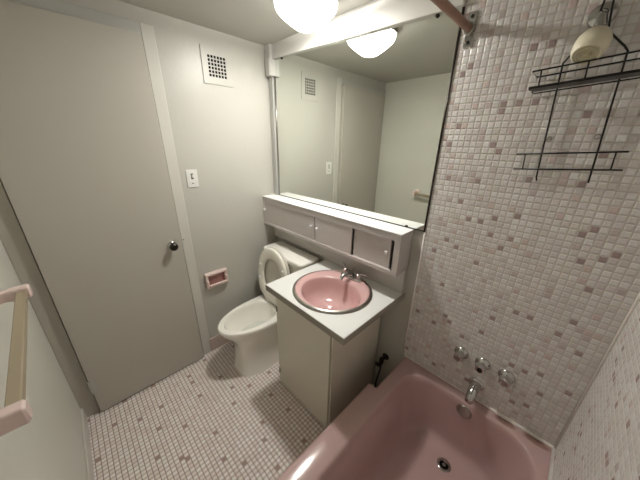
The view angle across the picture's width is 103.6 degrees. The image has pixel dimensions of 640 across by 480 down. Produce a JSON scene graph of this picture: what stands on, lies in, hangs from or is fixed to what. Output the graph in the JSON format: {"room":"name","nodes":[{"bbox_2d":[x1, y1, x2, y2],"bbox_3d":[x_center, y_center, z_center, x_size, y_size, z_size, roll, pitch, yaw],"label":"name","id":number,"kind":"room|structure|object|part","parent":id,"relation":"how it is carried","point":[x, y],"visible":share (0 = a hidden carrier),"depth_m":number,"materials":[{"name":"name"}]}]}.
{"room":"bathroom","nodes":[
{"label":"bathroom","id":0,"kind":"room"},
{"bbox_2d":[0,240,86,479],"bbox_3d":[-0.795,0.352,0.480,0.100,2.272,2.028,-19,29,-41],"label":"wall","id":1,"kind":"structure","parent":0,"point":[50,446],"depth_m":1.01,"materials":[{"name":"paint"}]},
{"bbox_2d":[0,284,32,436],"bbox_3d":[-0.853,0.280,0.676,0.112,0.107,0.613,-19,29,-41],"label":"towel bar","id":2,"kind":"object","parent":1,"relation":"attached to","point":[17,412],"visible":1,"depth_m":0.61,"materials":[{"name":"plastic"}]},
{"bbox_3d":[-0.657,0.373,0.498,0.112,0.068,0.054,-19,29,-41],"label":"post","id":3,"kind":"part","parent":2,"relation":"part of","materials":[{"name":"pink ceramic"}]},
{"bbox_3d":[-1.051,0.187,0.851,0.102,0.068,0.054,-19,29,-41],"label":"post","id":4,"kind":"part","parent":2,"relation":"part of","materials":[{"name":"pink ceramic"}]},
{"bbox_2d":[80,408,94,479],"bbox_3d":[-1.025,1.257,1.147,0.011,0.095,1.290,-19,29,-41],"label":"baseboard","id":5,"kind":"structure","parent":1,"relation":"attached to","point":[86,438],"depth_m":1.38,"materials":[{"name":"paint"}]},
{"bbox_2d":[0,0,277,408],"bbox_3d":[-0.960,-0.130,1.716,1.720,2.272,0.100,-19,29,-41],"label":"wall","id":6,"kind":"structure","parent":0,"point":[223,133],"depth_m":1.76,"materials":[{"name":"paint"}]},
{"bbox_2d":[0,180,99,417],"bbox_3d":[-1.439,0.114,1.226,0.074,2.154,0.010,-19,29,-41],"label":"trim","id":7,"kind":"structure","parent":6,"relation":"attached to","point":[12,237],"depth_m":1.31,"materials":[{"name":"paint"}]},
{"bbox_2d":[9,0,140,33],"bbox_3d":[-1.183,-0.994,1.046,0.737,0.051,0.010,-19,29,-41],"label":"trim","id":8,"kind":"structure","parent":6,"relation":"attached to","point":[58,6],"depth_m":1.14,"materials":[{"name":"paint"}]},
{"bbox_2d":[0,0,203,411],"bbox_3d":[-1.151,0.035,1.437,0.659,2.139,0.100,-19,29,-41],"label":"door","id":9,"kind":"structure","parent":6,"relation":"in","point":[84,175],"depth_m":1.32,"materials":[{"name":"paint"}]},
{"bbox_3d":[-0.939,0.044,1.617,0.050,0.050,0.036,-19,29,-41],"label":"knob","id":10,"kind":"part","parent":9,"relation":"part of","materials":[{"name":"metal"}]},
{"bbox_2d":[139,22,210,354],"bbox_3d":[-0.915,-0.085,1.696,0.062,2.205,0.013,-19,29,-41],"label":"trim","id":11,"kind":"structure","parent":6,"relation":"attached to","point":[147,31],"depth_m":1.56,"materials":[{"name":"paint"}]},
{"bbox_2d":[185,169,198,187],"bbox_3d":[-0.834,-0.402,1.649,0.071,0.114,0.020,-19,29,-41],"label":"light switch","id":12,"kind":"object","parent":6,"relation":"attached to","point":[191,175],"visible":1,"depth_m":1.65,"materials":[{"name":"plastic"}]},
{"bbox_2d":[199,44,232,87],"bbox_3d":[-0.644,-1.085,1.581,0.190,0.198,0.006,-19,29,-41],"label":"air vent","id":13,"kind":"object","parent":6,"relation":"in","point":[216,63],"visible":1,"depth_m":1.57,"materials":[{"name":"metal"}]},
{"bbox_2d":[204,267,228,288],"bbox_3d":[-0.797,0.300,1.953,0.168,0.126,0.046,-19,29,-41],"label":"toilet paper holder","id":14,"kind":"object","parent":6,"relation":"attached to","point":[218,277],"visible":1,"depth_m":1.96,"materials":[{"name":"pink ceramic"}]},
{"bbox_2d":[209,334,230,350],"bbox_3d":[-0.653,0.789,2.332,0.727,0.125,0.009,-19,29,-41],"label":"baseboard","id":15,"kind":"structure","parent":6,"relation":"attached to","point":[217,341],"depth_m":2.13,"materials":[{"name":"tile"}]},
{"bbox_2d":[87,341,376,479],"bbox_3d":[-0.236,1.262,1.440,1.720,0.100,2.228,-19,29,-41],"label":"floor","id":16,"kind":"structure","parent":0,"point":[205,420],"depth_m":1.55,"materials":[{"name":"tile"}]},
{"bbox_2d":[217,241,318,376],"bbox_3d":[-0.431,0.526,1.961,0.708,0.890,0.507,-19,29,-41],"label":"toilet","id":17,"kind":"object","parent":16,"relation":"on","point":[252,325],"visible":0.73,"depth_m":1.93,"materials":[{"name":"white ceramic"}]},
{"bbox_3d":[-0.486,0.752,2.047,0.634,0.405,0.380,-19,29,-41],"label":"bowl","id":18,"kind":"part","parent":17,"relation":"part of","materials":[{"name":"white ceramic"}]},
{"bbox_3d":[-0.380,0.288,1.994,0.059,0.460,0.400,-19,29,-41],"label":"seat","id":19,"kind":"part","parent":17,"relation":"part of","materials":[{"name":"ceramic"}]},
{"bbox_3d":[-0.363,0.283,2.010,0.058,0.471,0.406,-19,29,-41],"label":"lid","id":20,"kind":"part","parent":17,"relation":"part of","materials":[{"name":"ceramic"}]},
{"bbox_3d":[-0.237,0.112,1.987,0.196,0.044,0.494,-19,29,-41],"label":"tank lid","id":21,"kind":"part","parent":17,"relation":"part of","materials":[{"name":"white ceramic"}]},
{"bbox_3d":[-0.238,0.319,2.072,0.173,0.402,0.456,-19,29,-41],"label":"tank","id":22,"kind":"part","parent":17,"relation":"part of","materials":[{"name":"white ceramic"}]},
{"bbox_2d":[276,298,379,427],"bbox_3d":[0.047,0.677,1.702,0.464,0.812,0.497,-19,29,-41],"label":"vanity cabinet","id":23,"kind":"object","parent":16,"relation":"on","point":[324,374],"visible":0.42,"depth_m":1.53,"materials":[{"name":"paint"}]},
{"bbox_3d":[-0.115,0.724,1.565,0.016,0.799,0.478,-19,29,-41],"label":"cabinet door","id":24,"kind":"part","parent":23,"relation":"part of","materials":[{"name":"paint"}]},
{"bbox_3d":[0.064,0.794,1.399,0.014,0.812,0.008,-19,29,-41],"label":"frame","id":25,"kind":"part","parent":23,"relation":"part of","materials":[{"name":"paint"}]},
{"bbox_2d":[266,260,404,345],"bbox_3d":[0.083,0.302,1.490,0.543,0.040,0.617,-19,29,-41],"label":"countertop","id":26,"kind":"structure","parent":23,"relation":"on","point":[343,328],"depth_m":1.32,"materials":[{"name":"white laminate"}]},
{"bbox_2d":[292,270,372,314],"bbox_3d":[0.069,0.347,1.491,0.456,0.151,0.470,-19,29,-41],"label":"sink","id":27,"kind":"object","parent":26,"relation":"in","point":[322,291],"visible":0.84,"depth_m":1.53,"materials":[{"name":"pink ceramic"}]},
{"bbox_2d":[340,262,366,282],"bbox_3d":[0.173,0.214,1.540,0.142,0.066,0.206,-19,29,-41],"label":"faucet","id":28,"kind":"object","parent":26,"relation":"on","point":[349,274],"visible":1,"depth_m":1.53,"materials":[{"name":"silver metal"}]},
{"bbox_3d":[0.163,0.180,1.615,0.038,0.056,0.072,3,21,4],"label":"handle","id":29,"kind":"part","parent":28,"relation":"part of","materials":[{"name":"silver metal"}]},
{"bbox_3d":[0.166,0.213,1.537,0.129,0.058,0.038,-19,29,-41],"label":"spout","id":30,"kind":"part","parent":28,"relation":"part of","materials":[{"name":"silver metal"}]},
{"bbox_3d":[0.196,0.226,1.575,0.050,0.019,0.160,-19,29,-41],"label":"plate","id":31,"kind":"part","parent":28,"relation":"part of","materials":[{"name":"silver metal"}]},
{"bbox_3d":[0.245,0.223,1.521,0.038,0.047,0.075,-19,29,-41],"label":"handle","id":32,"kind":"part","parent":28,"relation":"part of","materials":[{"name":"silver metal"}]},
{"bbox_2d":[277,357,551,479],"bbox_3d":[0.212,1.188,0.925,1.517,0.425,0.754,-19,29,-41],"label":"bathtub","id":33,"kind":"object","parent":16,"relation":"on","point":[415,424],"visible":0.98,"depth_m":1.29,"materials":[{"name":"pink ceramic"}]},
{"bbox_3d":[0.739,0.883,1.295,0.019,0.072,0.072,-19,29,-41],"label":"overflow plate","id":34,"kind":"part","parent":33,"relation":"part of","materials":[{"name":"silver metal"}]},
{"bbox_2d":[118,0,372,44],"bbox_3d":[-0.196,-0.950,0.584,1.720,0.100,2.228,-19,29,-41],"label":"ceiling","id":35,"kind":"structure","parent":0,"point":[256,21],"depth_m":1.34,"materials":[{"name":"paint"}]},
{"bbox_2d":[273,0,338,18],"bbox_3d":[-0.065,-1.051,1.170,0.300,0.130,0.300,-19,29,-41],"label":"ceiling light","id":36,"kind":"object","parent":35,"relation":"attached to","point":[301,9],"visible":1,"depth_m":1.19,"materials":[{"name":"white glass"}]},
{"bbox_2d":[278,0,639,445],"bbox_3d":[0.363,-0.039,1.544,0.100,2.272,2.028,-19,29,-41],"label":"wall","id":37,"kind":"structure","parent":0,"point":[536,280],"depth_m":0.97,"materials":[{"name":"tile"}]},
{"bbox_2d":[264,43,274,76],"bbox_3d":[-0.354,-1.257,1.768,0.054,0.187,0.064,-19,29,-41],"label":"trim","id":38,"kind":"structure","parent":37,"relation":"attached to","point":[269,61],"depth_m":1.75,"materials":[{"name":"paint"}]},
{"bbox_2d":[269,76,278,194],"bbox_3d":[-0.356,-0.782,1.970,0.022,0.854,0.046,-19,29,-41],"label":"trim","id":39,"kind":"structure","parent":37,"relation":"attached to","point":[271,79],"depth_m":1.94,"materials":[{"name":"paint"}]},
{"bbox_2d":[262,194,413,293],"bbox_3d":[0.004,-0.029,1.755,0.151,0.382,1.248,-19,29,-41],"label":"upper cabinet","id":40,"kind":"object","parent":37,"relation":"attached to","point":[379,250],"visible":1,"depth_m":1.56,"materials":[{"name":"paint"}]},
{"bbox_3d":[-0.247,-0.158,1.906,0.008,0.176,0.604,-19,29,-41],"label":"sliding door","id":41,"kind":"part","parent":40,"relation":"part of","materials":[{"name":"paint"}]},
{"bbox_3d":[0.079,-0.033,1.597,0.008,0.176,0.312,-19,29,-41],"label":"sliding door","id":42,"kind":"part","parent":40,"relation":"part of","materials":[{"name":"paint"}]},
{"bbox_3d":[0.043,0.068,1.836,0.036,0.144,1.247,-19,29,-41],"label":"panel","id":43,"kind":"part","parent":40,"relation":"part of","materials":[{"name":"paint"}]},
{"bbox_3d":[0.288,0.042,1.416,0.008,0.176,0.244,-19,29,-41],"label":"sliding door","id":44,"kind":"part","parent":40,"relation":"part of","materials":[{"name":"paint"}]},
{"bbox_2d":[272,0,465,58],"bbox_3d":[0.113,-1.111,1.337,0.024,0.132,1.238,-19,29,-41],"label":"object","id":45,"kind":"structure","parent":37,"relation":"attached to","point":[375,15],"depth_m":1.24,"materials":[{"name":"paint"}]},
{"bbox_2d":[274,6,464,231],"bbox_3d":[0.103,-0.654,1.522,0.012,0.953,1.254,-19,29,-41],"label":"mirror","id":46,"kind":"object","parent":37,"relation":"attached to","point":[360,120],"visible":0.99,"depth_m":1.36,"materials":[{"name":"mirror"}]},
{"bbox_2d":[374,353,388,387],"bbox_3d":[0.403,0.931,1.714,0.099,0.342,0.052,-19,29,-41],"label":"shutoff valve","id":47,"kind":"object","parent":37,"relation":"attached to","point":[379,364],"visible":0.92,"depth_m":1.68,"materials":[{"name":"metal"}]},
{"bbox_2d":[403,232,424,354],"bbox_3d":[0.527,0.339,1.428,0.007,0.807,0.007,10,23,21],"label":"trim","id":48,"kind":"structure","parent":37,"relation":"attached to","point":[424,232],"depth_m":1.40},
{"bbox_2d":[430,0,478,47],"bbox_3d":[0.031,-0.616,0.460,1.520,0.112,0.038,-19,29,-41],"label":"shower curtain rod","id":49,"kind":"object","parent":37,"relation":"attached to","point":[468,26],"visible":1,"depth_m":0.89,"materials":[{"name":"pink metal"}]},
{"bbox_3d":[0.031,-0.616,0.460,1.496,0.027,0.027,-19,29,-41],"label":"rod","id":50,"kind":"part","parent":49,"relation":"part of","materials":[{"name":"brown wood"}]},
{"bbox_2d":[463,22,475,35],"bbox_3d":[0.563,-0.796,0.949,0.021,0.038,0.038,-19,29,-41],"label":"socket","id":51,"kind":"object","parent":49,"relation":"attached to","point":[471,31],"depth_m":0.94,"materials":[{"name":"silver metal"}]},
{"bbox_2d":[453,346,468,361],"bbox_3d":[0.708,0.586,1.277,0.060,0.068,0.068,-19,29,-41],"label":"tap","id":52,"kind":"object","parent":37,"relation":"attached to","point":[461,353],"visible":1,"depth_m":1.27,"materials":[{"name":"silver metal"}]},
{"bbox_3d":[0.700,0.588,1.270,0.032,0.050,0.046,-19,29,-41],"label":"tap handle","id":53,"kind":"part","parent":52,"relation":"part of","materials":[{"name":"silver metal"}]},
{"bbox_2d":[465,378,483,404],"bbox_3d":[0.757,0.753,1.248,0.106,0.085,0.068,-19,29,-41],"label":"tub spout","id":54,"kind":"object","parent":37,"relation":"attached to","point":[475,386],"visible":1,"depth_m":1.24,"materials":[{"name":"silver metal"}]},
{"bbox_2d":[404,355,553,447],"bbox_3d":[0.775,0.812,1.330,0.018,0.018,0.711,-19,29,-41],"label":"trim","id":55,"kind":"structure","parent":37,"relation":"attached to","point":[488,407],"depth_m":1.21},
{"bbox_2d":[474,357,490,373],"bbox_3d":[0.776,0.612,1.213,0.060,0.068,0.068,-19,29,-41],"label":"tap","id":56,"kind":"object","parent":37,"relation":"attached to","point":[482,365],"visible":1,"depth_m":1.21,"materials":[{"name":"silver metal"}]},
{"bbox_3d":[0.768,0.614,1.206,0.032,0.050,0.046,-19,29,-41],"label":"tap handle","id":57,"kind":"part","parent":56,"relation":"part of","materials":[{"name":"silver metal"}]},
{"bbox_2d":[498,369,515,387],"bbox_3d":[0.844,0.638,1.148,0.060,0.068,0.068,-19,29,-41],"label":"tap","id":58,"kind":"object","parent":37,"relation":"attached to","point":[506,378],"visible":1,"depth_m":1.14,"materials":[{"name":"silver metal"}]},
{"bbox_3d":[0.836,0.641,1.141,0.032,0.050,0.046,-19,29,-41],"label":"tap handle","id":59,"kind":"part","parent":58,"relation":"part of","materials":[{"name":"silver metal"}]},
{"bbox_2d":[513,0,639,182],"bbox_3d":[0.800,-0.430,0.761,0.100,0.513,0.280,-19,29,-41],"label":"shower caddy","id":60,"kind":"object","parent":37,"relation":"attached to","point":[622,74],"visible":0.96,"depth_m":0.77,"materials":[{"name":"black metal"}]},
{"bbox_2d":[528,69,639,91],"bbox_3d":[0.784,-0.469,0.742,0.064,0.024,0.259,-19,29,-41],"label":"tray","id":61,"kind":"object","parent":60,"relation":"on","point":[631,73],"depth_m":0.73,"materials":[{"name":"black metal"}]},
{"bbox_3d":[0.792,-0.496,0.744,0.100,0.062,0.256,-19,29,-41],"label":"guard rail","id":62,"kind":"part","parent":60,"relation":"part of","materials":[{"name":"black metal"}]},
{"bbox_2d":[570,1,618,64],"bbox_3d":[0.777,-0.588,0.707,0.142,0.170,0.078,-19,29,-41],"label":"shower","id":63,"kind":"object","parent":37,"relation":"attached to","point":[594,42],"visible":0.98,"depth_m":0.70,"materials":[{"name":"beige plastic"}]},
{"bbox_3d":[0.797,-0.622,0.716,0.023,0.069,0.067,17,26,35],"label":"arm","id":64,"kind":"part","parent":63,"relation":"part of","materials":[{"name":"silver metal"}]},
{"bbox_2d":[552,300,639,479],"bbox_3d":[0.528,0.443,0.307,1.720,2.272,0.100,-19,29,-41],"label":"wall","id":65,"kind":"structure","parent":0,"point":[601,441],"depth_m":0.74,"materials":[{"name":"tile"}]},
{"bbox_2d":[548,448,555,479],"bbox_3d":[0.478,1.090,0.598,1.518,0.015,0.015,-19,29,-41],"label":"trim","id":66,"kind":"structure","parent":65,"relation":"attached to","point":[551,466],"depth_m":1.03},
{"bbox_2d":[554,292,639,448],"bbox_3d":[1.036,0.046,0.761,0.010,1.843,0.010,-19,29,-41],"label":"trim","id":67,"kind":"structure","parent":65,"relation":"attached to","point":[637,299],"depth_m":0.92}
]}

